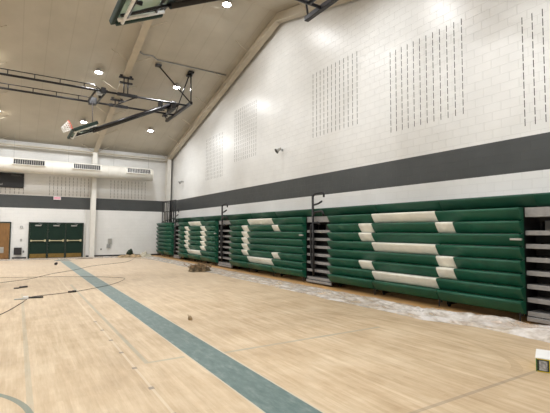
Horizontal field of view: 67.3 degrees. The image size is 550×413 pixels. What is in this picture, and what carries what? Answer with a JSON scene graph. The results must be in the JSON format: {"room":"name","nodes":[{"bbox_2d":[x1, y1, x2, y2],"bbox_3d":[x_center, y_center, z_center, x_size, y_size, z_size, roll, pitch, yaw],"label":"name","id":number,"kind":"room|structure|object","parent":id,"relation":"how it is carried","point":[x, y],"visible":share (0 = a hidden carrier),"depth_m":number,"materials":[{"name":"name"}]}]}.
{"room":"school gymnasium","nodes":[
{"label":"school gymnasium","id":0,"kind":"room"},
{"bbox_2d":[0,139,164,258],"bbox_3d":[-16.230,-0.424,23.878,20.640,7.325,0.204,2,-4,-32],"label":"wall","id":1,"kind":"structure","parent":0,"point":[128,212],"depth_m":26.49,"materials":[{"name":"white brick"}]},
{"bbox_2d":[0,25,7,138],"bbox_3d":[-8.667,-3.046,11.387,1.715,10.770,29.180,2,-4,-32],"label":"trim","id":2,"kind":"structure","parent":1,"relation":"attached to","point":[4,25],"depth_m":19.78,"materials":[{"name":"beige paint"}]},
{"bbox_2d":[0,223,9,258],"bbox_3d":[-15.816,1.985,23.797,0.840,2.070,0.122,2,-4,-32],"label":"door","id":3,"kind":"structure","parent":1,"relation":"in","point":[4,227],"depth_m":23.91,"materials":[{"name":"brown wood"}]},
{"bbox_2d":[0,222,10,258],"bbox_3d":[-15.837,1.962,23.834,0.970,2.160,0.071,2,-4,-32],"label":"trim","id":4,"kind":"structure","parent":1,"relation":"attached to","point":[0,222],"depth_m":24.03,"materials":[{"name":"brown wood"}]},
{"bbox_2d":[0,172,23,187],"bbox_3d":[-15.925,-1.549,23.936,2.340,0.860,0.123,2,-4,-32],"label":"scoreboard","id":5,"kind":"object","parent":1,"relation":"attached to","point":[7,180],"visible":1,"depth_m":24.19,"materials":[{"name":"black plastic"}]},
{"bbox_2d":[14,247,21,254],"bbox_3d":[-15.079,2.618,24.200,0.390,0.420,0.182,2,-4,-32],"label":"wall heater","id":6,"kind":"object","parent":1,"relation":"attached to","point":[17,251],"visible":1,"depth_m":24.14,"materials":[{"name":"grey metal"}]},
{"bbox_2d":[29,223,46,257],"bbox_3d":[-14.183,2.039,24.745,0.885,2.090,0.209,2,-4,-32],"label":"door","id":7,"kind":"structure","parent":1,"relation":"in","point":[38,231],"depth_m":24.78,"materials":[{"name":"green paint"}]},
{"bbox_2d":[27,222,83,258],"bbox_3d":[-13.399,2.063,25.334,2.990,2.160,0.101,2,-4,-32],"label":"trim","id":8,"kind":"structure","parent":1,"relation":"attached to","point":[47,223],"depth_m":25.25,"materials":[{"name":"metal"}]},
{"bbox_2d":[47,224,64,257],"bbox_3d":[-13.358,2.074,25.259,0.900,2.090,0.209,2,-4,-32],"label":"door","id":9,"kind":"structure","parent":1,"relation":"in","point":[56,232],"depth_m":25.30,"materials":[{"name":"green paint"}]},
{"bbox_2d":[66,224,81,256],"bbox_3d":[-12.528,2.108,25.775,0.895,2.090,0.209,2,-4,-32],"label":"door","id":10,"kind":"structure","parent":1,"relation":"in","point":[73,231],"depth_m":25.81,"materials":[{"name":"green paint"}]},
{"bbox_2d":[0,142,165,161],"bbox_3d":[-16.269,-3.631,23.739,20.200,0.210,0.260,2,-4,-32],"label":"trim","id":11,"kind":"structure","parent":1,"relation":"attached to","point":[0,142],"depth_m":25.97,"materials":[{"name":"white paint"}]},
{"bbox_2d":[84,214,85,256],"bbox_3d":[-12.049,1.701,26.220,0.037,3.000,0.037,1,-3,-9],"label":"trim","id":12,"kind":"structure","parent":1,"relation":"attached to","point":[85,214],"depth_m":26.22,"materials":[{"name":"white paint"}]},
{"bbox_2d":[12,254,161,258],"bbox_3d":[-11.627,3.168,26.428,8.800,0.100,0.015,2,-4,-32],"label":"baseboard","id":13,"kind":"structure","parent":1,"relation":"attached to","point":[122,254],"depth_m":26.59,"materials":[{"name":"black plastic"}]},
{"bbox_2d":[107,239,111,247],"bbox_3d":[-10.800,2.395,26.912,0.300,0.610,0.136,2,-4,-32],"label":"wall dispenser","id":14,"kind":"object","parent":1,"relation":"attached to","point":[109,240],"visible":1,"depth_m":26.87,"materials":[{"name":"grey metal"}]},
{"bbox_2d":[82,0,166,256],"bbox_3d":[-3.991,-2.850,14.296,1.715,10.770,29.180,2,-4,-32],"label":"roof frame","id":15,"kind":"object","parent":1,"relation":"attached to","point":[146,25],"depth_m":22.41,"materials":[{"name":"beige paint"}]},
{"bbox_2d":[158,0,351,221],"bbox_3d":[-0.223,-2.692,16.641,0.998,10.770,29.180,2,-4,-32],"label":"roof frame","id":16,"kind":"object","parent":1,"relation":"attached to","point":[297,11],"depth_m":20.15,"materials":[{"name":"beige paint"}]},
{"bbox_2d":[0,0,308,155],"bbox_3d":[-8.424,-6.606,11.749,21.040,4.078,29.600,2,-4,-32],"label":"ceiling","id":17,"kind":"structure","parent":0,"point":[63,39],"depth_m":18.91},
{"bbox_2d":[0,140,153,180],"bbox_3d":[-16.280,-3.141,22.682,19.000,2.252,0.918,2,-4,-32],"label":"air duct","id":18,"kind":"object","parent":17,"relation":"hanging from","point":[8,164],"visible":1,"depth_m":24.87,"materials":[{"name":"white metal"}]},
{"bbox_2d":[12,158,45,166],"bbox_3d":[-14.075,-2.496,23.651,1.630,0.406,0.286,2,-4,-32],"label":"grille","id":19,"kind":"object","parent":18,"relation":"attached to","point":[16,162],"depth_m":23.58,"materials":[{"name":"white metal"}]},
{"bbox_2d":[73,163,100,170],"bbox_3d":[-11.492,-2.388,25.258,1.600,0.406,0.286,2,-4,-32],"label":"grille","id":20,"kind":"object","parent":18,"relation":"attached to","point":[76,166],"depth_m":25.19,"materials":[{"name":"white metal"}]},
{"bbox_2d":[126,167,150,174],"bbox_3d":[-8.861,-2.278,26.895,1.560,0.406,0.286,2,-4,-32],"label":"grille","id":21,"kind":"object","parent":18,"relation":"attached to","point":[129,170],"depth_m":26.80,"materials":[{"name":"white metal"}]},
{"bbox_2d":[0,63,193,138],"bbox_3d":[-11.949,-5.060,17.783,16.140,3.444,4.540,2,-4,-32],"label":"hoop","id":22,"kind":"object","parent":17,"relation":"hanging from","point":[171,106],"visible":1,"depth_m":19.61,"materials":[{"name":"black metal"}]},
{"bbox_2d":[94,68,102,73],"bbox_3d":[-8.155,-6.292,19.099,0.370,0.218,0.370,2,-4,-32],"label":"light","id":23,"kind":"object","parent":17,"relation":"attached to","point":[98,71],"visible":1,"depth_m":19.02,"materials":[{"name":"white"}]},
{"bbox_2d":[140,51,225,75],"bbox_3d":[-4.354,-6.768,19.684,4.481,0.144,0.331,3,-4,-36],"label":"conduit","id":24,"kind":"object","parent":17,"relation":"attached to","point":[140,51],"visible":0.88,"depth_m":19.63,"materials":[{"name":"grey metal"}]},
{"bbox_2d":[109,0,337,25],"bbox_3d":[-4.779,-5.721,6.304,16.140,3.688,4.540,2,-4,-32],"label":"hoop","id":25,"kind":"object","parent":17,"relation":"hanging from","point":[155,12],"visible":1,"depth_m":8.55,"materials":[{"name":"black metal"}]},
{"bbox_2d":[222,0,231,6],"bbox_3d":[-1.877,-7.981,16.150,0.370,0.218,0.370,2,-4,-32],"label":"light","id":26,"kind":"object","parent":17,"relation":"attached to","point":[226,3],"visible":1,"depth_m":16.10,"materials":[{"name":"white"}]},
{"bbox_2d":[0,255,549,412],"bbox_3d":[-8.472,2.439,11.216,21.040,0.200,29.600,2,-4,-32],"label":"floor","id":27,"kind":"structure","parent":0,"point":[129,345],"depth_m":5.99,"materials":[{"name":"brown wood"}]},
{"bbox_2d":[14,296,42,299],"bbox_3d":[-6.115,2.259,10.265,0.623,0.067,0.122,2,-4,-32],"label":"scraper","id":28,"kind":"object","parent":27,"relation":"on","point":[24,297],"visible":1,"depth_m":10.22,"materials":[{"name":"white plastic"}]},
{"bbox_2d":[0,292,67,314],"bbox_3d":[-5.795,2.213,8.978,0.633,0.012,4.599,1,-3,-4],"label":"extension cord","id":29,"kind":"object","parent":27,"relation":"on","point":[66,292],"visible":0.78,"depth_m":10.56,"materials":[{"name":"rubber"}]},
{"bbox_2d":[5,277,122,291],"bbox_3d":[-7.606,2.510,14.167,6.092,0.010,3.058,-1,-4,26],"label":"extension cord","id":30,"kind":"object","parent":27,"relation":"on","point":[5,277],"visible":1,"depth_m":13.77,"materials":[{"name":"rubber"}]},
{"bbox_2d":[0,259,132,282],"bbox_3d":[-8.553,2.751,18.353,0.697,0.012,13.430,0,-3,3],"label":"extension cord","id":31,"kind":"object","parent":27,"relation":"on","point":[132,259],"visible":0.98,"depth_m":16.10,"materials":[{"name":"rubber"}]},
{"bbox_2d":[0,256,154,260],"bbox_3d":[-11.995,3.104,24.940,9.200,0.037,1.354,2,-4,-32],"label":"plastic sheet","id":32,"kind":"object","parent":27,"relation":"on","point":[103,256],"visible":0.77,"depth_m":24.45,"materials":[{"name":"white"}]},
{"bbox_2d":[140,252,151,256],"bbox_3d":[-8.514,3.085,26.909,1.065,0.346,0.895,2,-4,-32],"label":"heap","id":33,"kind":"object","parent":32,"relation":"on","point":[145,254],"visible":0.85,"depth_m":26.72,"materials":[{"name":"fabric"}]},
{"bbox_2d":[118,253,140,257],"bbox_3d":[-9.229,3.093,26.275,1.634,0.249,1.044,2,-4,-32],"label":"heap","id":34,"kind":"object","parent":27,"relation":"on","point":[133,254],"visible":0.89,"depth_m":25.93,"materials":[{"name":"beige fabric"}]},
{"bbox_2d":[126,249,132,254],"bbox_3d":[-9.230,2.932,26.277,0.359,0.491,0.405,0,-3,8],"label":"bag","id":35,"kind":"object","parent":34,"relation":"on","point":[129,252],"visible":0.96,"depth_m":26.17,"materials":[{"name":"green plastic"}]},
{"bbox_2d":[156,223,179,256],"bbox_3d":[-6.809,2.176,27.023,1.025,2.198,3.200,2,-4,-32],"label":"bleachers","id":36,"kind":"object","parent":27,"relation":"on","point":[165,235],"visible":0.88,"depth_m":26.42,"materials":[{"name":"green plastic"}]},
{"bbox_2d":[162,200,176,222],"bbox_3d":[-6.758,0.357,27.244,0.635,1.520,2.950,2,-4,-32],"label":"guard rail","id":37,"kind":"object","parent":36,"relation":"on","point":[168,203],"visible":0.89,"depth_m":27.27,"materials":[{"name":"black metal"}]},
{"bbox_2d":[173,223,181,258],"bbox_3d":[-5.561,2.025,25.185,0.860,2.300,1.220,2,-4,-32],"label":"steps","id":38,"kind":"structure","parent":27,"relation":"on","point":[177,224],"depth_m":24.98,"materials":[{"name":"black metal"}]},
{"bbox_2d":[174,209,178,254],"bbox_3d":[-5.917,1.540,24.901,0.146,2.713,0.724,2,-4,-32],"label":"handrail","id":39,"kind":"object","parent":38,"relation":"attached to","point":[175,236],"visible":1,"depth_m":25.02,"materials":[{"name":"black metal"}]},
{"bbox_2d":[188,264,210,271],"bbox_3d":[-3.174,2.539,17.478,1.038,0.384,0.809,2,-4,-32],"label":"heap","id":40,"kind":"object","parent":27,"relation":"on","point":[197,269],"visible":0.73,"depth_m":17.17,"materials":[{"name":"brown"}]},
{"bbox_2d":[184,263,211,269],"bbox_3d":[-3.205,2.532,17.460,1.184,0.391,0.926,2,-4,-32],"label":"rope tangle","id":41,"kind":"object","parent":40,"relation":"on","point":[201,264],"visible":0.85,"depth_m":17.22,"materials":[{"name":"brown fabric"}]},
{"bbox_2d":[178,221,230,264],"bbox_3d":[-3.856,1.913,22.295,1.026,2.198,5.460,2,-4,-32],"label":"bleachers","id":42,"kind":"object","parent":27,"relation":"on","point":[206,232],"visible":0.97,"depth_m":21.40,"materials":[{"name":"green plastic"}]},
{"bbox_2d":[218,220,232,267],"bbox_3d":[-1.966,1.705,19.428,0.860,2.300,1.530,2,-4,-32],"label":"steps","id":43,"kind":"structure","parent":27,"relation":"on","point":[227,223],"depth_m":19.39,"materials":[{"name":"black metal"}]},
{"bbox_2d":[220,203,227,261],"bbox_3d":[-2.345,1.222,19.182,0.146,2.713,0.724,2,-4,-32],"label":"handrail","id":44,"kind":"object","parent":43,"relation":"attached to","point":[222,211],"visible":1,"depth_m":19.32,"materials":[{"name":"black metal"}]},
{"bbox_2d":[229,217,325,281],"bbox_3d":[-0.139,1.582,16.344,1.026,2.198,5.610,2,-4,-32],"label":"bleachers","id":45,"kind":"object","parent":27,"relation":"on","point":[243,249],"visible":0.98,"depth_m":15.34,"materials":[{"name":"green plastic"}]},
{"bbox_2d":[306,216,332,285],"bbox_3d":[1.749,1.374,13.480,0.860,2.300,1.290,2,-4,-32],"label":"steps","id":46,"kind":"structure","parent":27,"relation":"on","point":[321,246],"depth_m":13.47,"materials":[{"name":"black metal"}]},
{"bbox_2d":[310,191,324,276],"bbox_3d":[1.375,0.891,13.226,0.146,2.713,0.724,2,-4,-32],"label":"handrail","id":47,"kind":"object","parent":46,"relation":"attached to","point":[312,243],"visible":1,"depth_m":13.36,"materials":[{"name":"black metal"}]},
{"bbox_2d":[142,257,549,342],"bbox_3d":[-1.552,2.537,16.009,1.260,0.217,24.228,2,-4,-32],"label":"plastic sheet","id":48,"kind":"object","parent":27,"relation":"on","point":[531,332],"visible":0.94,"depth_m":8.65,"materials":[{"name":"white"}]},
{"bbox_2d":[327,207,544,320],"bbox_3d":[3.546,1.254,10.443,1.026,2.198,5.740,2,-4,-32],"label":"bleachers","id":49,"kind":"object","parent":27,"relation":"on","point":[436,229],"visible":0.95,"depth_m":9.24,"materials":[{"name":"green plastic"}]},
{"bbox_2d":[174,192,549,221],"bbox_3d":[0.768,0.287,15.159,0.910,0.246,25.100,2,-4,-32],"label":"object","id":50,"kind":"object","parent":49,"relation":"on","point":[535,199],"visible":0.88,"depth_m":10.16,"materials":[{"name":"green plastic"}]},
{"bbox_2d":[525,207,549,324],"bbox_3d":[5.474,1.042,7.516,0.860,2.300,1.330,2,-4,-32],"label":"steps","id":51,"kind":"structure","parent":27,"relation":"on","point":[541,214],"depth_m":7.80,"materials":[{"name":"black metal"}]},
{"bbox_2d":[535,349,549,372],"bbox_3d":[3.533,1.960,5.190,0.430,0.171,0.450,-2,-4,34],"label":"carton","id":52,"kind":"object","parent":27,"relation":"on","point":[542,357],"visible":1,"depth_m":5.10,"materials":[{"name":"white cardboard"}]},
{"bbox_2d":[537,359,549,371],"bbox_3d":[3.298,1.958,5.079,0.055,0.138,0.118,2,-4,-32],"label":"print","id":53,"kind":"object","parent":52,"relation":"attached to","point":[543,365],"depth_m":5.07},
{"bbox_2d":[539,361,547,370],"bbox_3d":[3.298,1.959,5.076,0.085,0.116,0.002,-2,-4,34],"label":"print","id":54,"kind":"object","parent":52,"relation":"attached to","point":[543,365],"depth_m":5.07},
{"bbox_2d":[170,0,549,300],"bbox_3d":[0.397,-2.681,17.040,0.204,11.200,29.600,2,-4,-32],"label":"wall","id":55,"kind":"structure","parent":0,"point":[365,102],"depth_m":12.37,"materials":[{"name":"white brick"}]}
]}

